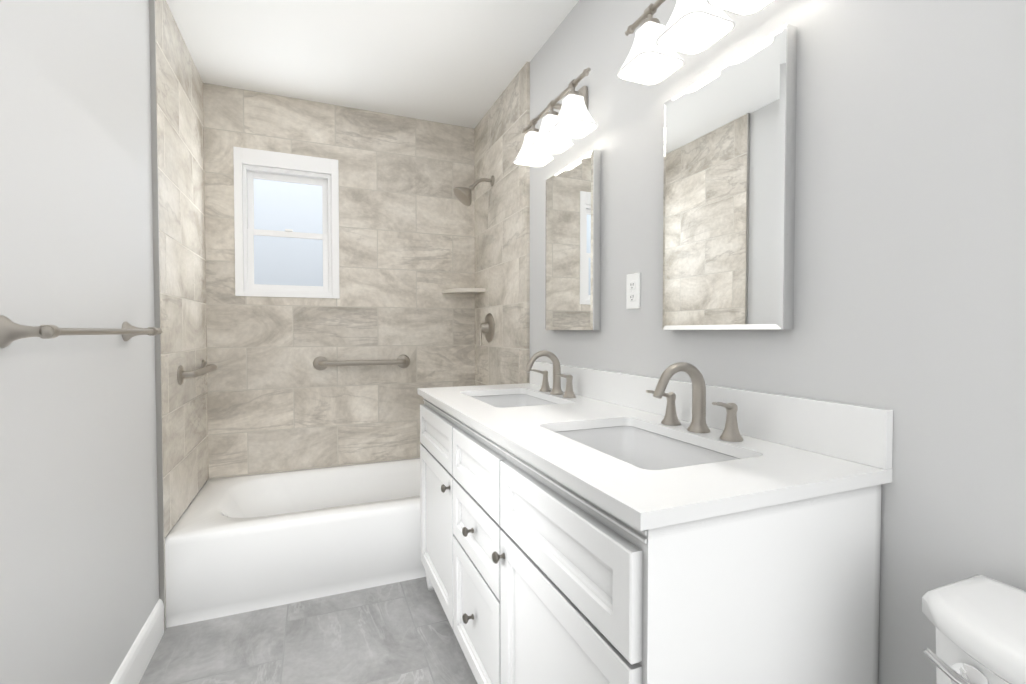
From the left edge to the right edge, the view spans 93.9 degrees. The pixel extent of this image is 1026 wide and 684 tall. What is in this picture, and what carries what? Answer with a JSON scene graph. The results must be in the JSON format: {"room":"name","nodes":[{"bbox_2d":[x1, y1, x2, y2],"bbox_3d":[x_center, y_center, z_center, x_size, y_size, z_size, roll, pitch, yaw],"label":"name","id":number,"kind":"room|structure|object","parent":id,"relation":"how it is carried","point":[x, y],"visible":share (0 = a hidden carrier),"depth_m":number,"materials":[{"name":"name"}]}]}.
{"room":"bathroom","nodes":[
{"label":"bathroom","id":0,"kind":"room"},
{"bbox_2d":[0,0,158,683],"bbox_3d":[-1.010,-0.103,0.750,0.200,2.434,4.184,-1,1,-22],"label":"wall","id":1,"kind":"structure","parent":0,"point":[79,577],"depth_m":1.19,"materials":[{"name":"grey paint"}]},
{"bbox_2d":[0,315,162,347],"bbox_3d":[-1.054,-0.027,1.229,0.088,0.062,0.741,-1,1,-22],"label":"towel rail","id":2,"kind":"object","parent":1,"relation":"attached to","point":[10,331],"visible":1,"depth_m":0.92,"materials":[{"name":"silver metal"}]},
{"bbox_2d":[110,599,163,683],"bbox_3d":[-0.753,1.056,0.435,0.014,0.132,2.955,-1,1,-22],"label":"baseboard","id":3,"kind":"structure","parent":1,"relation":"attached to","point":[135,663],"depth_m":1.58,"materials":[{"name":"white wood"}]},
{"bbox_2d":[149,0,208,632],"bbox_3d":[-1.473,-0.135,2.154,0.016,2.434,0.836,-1,1,-22],"label":"wall tile","id":4,"kind":"structure","parent":1,"relation":"attached to","point":[178,183],"depth_m":2.00,"materials":[{"name":"grey tile"}]},
{"bbox_2d":[177,359,216,384],"bbox_3d":[-1.469,0.135,2.252,0.066,0.082,0.542,-1,1,-22],"label":"grab rail","id":5,"kind":"object","parent":4,"relation":"attached to","point":[204,369],"visible":1,"depth_m":2.05,"materials":[{"name":"silver metal"}]},
{"bbox_2d":[139,577,477,683],"bbox_3d":[-0.215,1.156,1.108,1.920,0.100,4.184,-1,1,-22],"label":"floor","id":6,"kind":"structure","parent":0,"point":[402,632],"depth_m":1.72,"materials":[{"name":"tile"}]},
{"bbox_2d":[165,458,425,627],"bbox_3d":[-0.782,0.902,2.475,1.516,0.345,0.810,-1,1,-22],"label":"bathtub","id":7,"kind":"object","parent":6,"relation":"on","point":[240,544],"visible":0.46,"depth_m":2.05,"materials":[{"name":"white ceramic"}]},
{"bbox_2d":[420,398,880,683],"bbox_3d":[0.123,0.670,1.494,0.580,0.854,1.530,-1,1,-22],"label":"bathroom vanity","id":8,"kind":"object","parent":6,"relation":"on","point":[535,575],"visible":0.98,"depth_m":0.84,"materials":[{"name":"white wood"}]},
{"bbox_2d":[418,361,892,530],"bbox_3d":[0.137,0.243,1.490,0.559,0.268,1.560,-1,1,-22],"label":"countertop","id":9,"kind":"structure","parent":8,"relation":"on","point":[609,441],"depth_m":1.03,"materials":[{"name":"white stone"}]},
{"bbox_2d":[525,350,575,397],"bbox_3d":[0.123,0.120,1.887,0.165,0.174,0.254,-1,1,-22],"label":"faucet","id":10,"kind":"object","parent":9,"relation":"on","point":[557,376],"visible":1,"depth_m":1.89,"materials":[{"name":"silver metal"}]},
{"bbox_2d":[646,362,742,441],"bbox_3d":[0.415,0.137,1.180,0.165,0.174,0.254,-1,1,-22],"label":"faucet","id":11,"kind":"object","parent":9,"relation":"on","point":[730,433],"visible":1,"depth_m":1.18,"materials":[{"name":"silver metal"}]},
{"bbox_2d":[922,574,1025,683],"bbox_3d":[0.471,0.741,0.397,0.725,0.763,0.468,-1,1,-22],"label":"toilet","id":12,"kind":"object","parent":6,"relation":"on","point":[978,621],"visible":1,"depth_m":0.62,"materials":[{"name":"white ceramic"}]},
{"bbox_2d":[203,83,474,479],"bbox_3d":[-0.976,-0.153,2.919,1.520,2.434,0.200,-1,1,-22],"label":"wall","id":13,"kind":"structure","parent":0,"point":[278,401],"depth_m":2.81,"materials":[{"name":"tile"}]},
{"bbox_2d":[233,147,339,298],"bbox_3d":[-1.278,-0.652,2.735,0.530,0.800,0.128,-1,1,-22],"label":"window","id":14,"kind":"structure","parent":13,"relation":"in","point":[286,222],"depth_m":2.71,"materials":[{"name":"white glass"}]},
{"bbox_2d":[313,355,409,369],"bbox_3d":[-0.879,0.121,2.823,0.552,0.082,0.066,-1,1,-22],"label":"grab rail","id":15,"kind":"object","parent":13,"relation":"attached to","point":[323,363],"visible":1,"depth_m":2.79,"materials":[{"name":"silver metal"}]},
{"bbox_2d":[442,288,485,293],"bbox_3d":[-0.307,-0.316,2.967,0.215,0.022,0.215,-1,1,-22],"label":"corner shelf","id":16,"kind":"object","parent":13,"relation":"attached to","point":[464,291],"visible":1,"depth_m":2.92,"materials":[{"name":"beige stone"}]},
{"bbox_2d":[166,0,578,127],"bbox_3d":[-0.215,-1.377,1.049,1.920,0.100,4.184,-1,1,-22],"label":"ceiling","id":17,"kind":"structure","parent":0,"point":[458,62],"depth_m":2.21,"materials":[{"name":"white paint"}]},
{"bbox_2d":[530,0,1025,683],"bbox_3d":[0.579,-0.118,1.407,0.200,2.434,4.184,-1,1,-22],"label":"wall","id":18,"kind":"structure","parent":0,"point":[910,228],"depth_m":0.88,"materials":[{"name":"grey paint"}]},
{"bbox_2d":[474,62,529,385],"bbox_3d":[-0.084,-0.148,2.731,0.015,2.434,0.829,-1,1,-22],"label":"wall tile","id":19,"kind":"structure","parent":18,"relation":"attached to","point":[502,234],"depth_m":2.62,"materials":[{"name":"beige tile"}]},
{"bbox_2d":[453,175,493,205],"bbox_3d":[-0.224,-0.868,2.733,0.232,0.189,0.128,-1,1,-22],"label":"shower head","id":20,"kind":"object","parent":19,"relation":"attached to","point":[463,195],"visible":1,"depth_m":2.71},
{"bbox_2d":[479,313,494,345],"bbox_3d":[-0.172,-0.074,2.832,0.075,0.194,0.174,-1,1,-22],"label":"shower valve","id":21,"kind":"object","parent":19,"relation":"attached to","point":[487,327],"visible":1,"depth_m":2.81,"materials":[{"name":"silver metal"}]},
{"bbox_2d":[513,67,597,166],"bbox_3d":[0.166,-0.879,1.893,0.179,0.216,0.568,-1,1,-22],"label":"sconce","id":22,"kind":"object","parent":18,"relation":"attached to","point":[556,133],"visible":1,"depth_m":1.83,"materials":[{"name":"white glass"}]},
{"bbox_2d":[546,149,600,329],"bbox_3d":[0.232,-0.376,1.931,0.036,0.655,0.390,-1,1,-22],"label":"mirror","id":23,"kind":"object","parent":18,"relation":"attached to","point":[573,245],"visible":1,"depth_m":1.86,"materials":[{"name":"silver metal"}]},
{"bbox_2d":[626,273,639,308],"bbox_3d":[0.395,-0.167,1.578,0.008,0.116,0.070,-1,1,-22],"label":"electrical outlet","id":24,"kind":"object","parent":18,"relation":"attached to","point":[633,291],"visible":1,"depth_m":1.57,"materials":[{"name":"white plastic"}]},
{"bbox_2d":[617,0,773,84],"bbox_3d":[0.460,-0.863,1.181,0.179,0.216,0.568,-1,1,-22],"label":"sconce","id":25,"kind":"object","parent":18,"relation":"attached to","point":[692,27],"visible":1,"depth_m":1.24,"materials":[{"name":"white glass"}]},
{"bbox_2d":[662,24,797,329],"bbox_3d":[0.526,-0.359,1.220,0.036,0.655,0.390,-1,1,-22],"label":"mirror","id":26,"kind":"object","parent":18,"relation":"attached to","point":[729,193],"visible":0.96,"depth_m":1.15,"materials":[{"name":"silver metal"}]}
]}

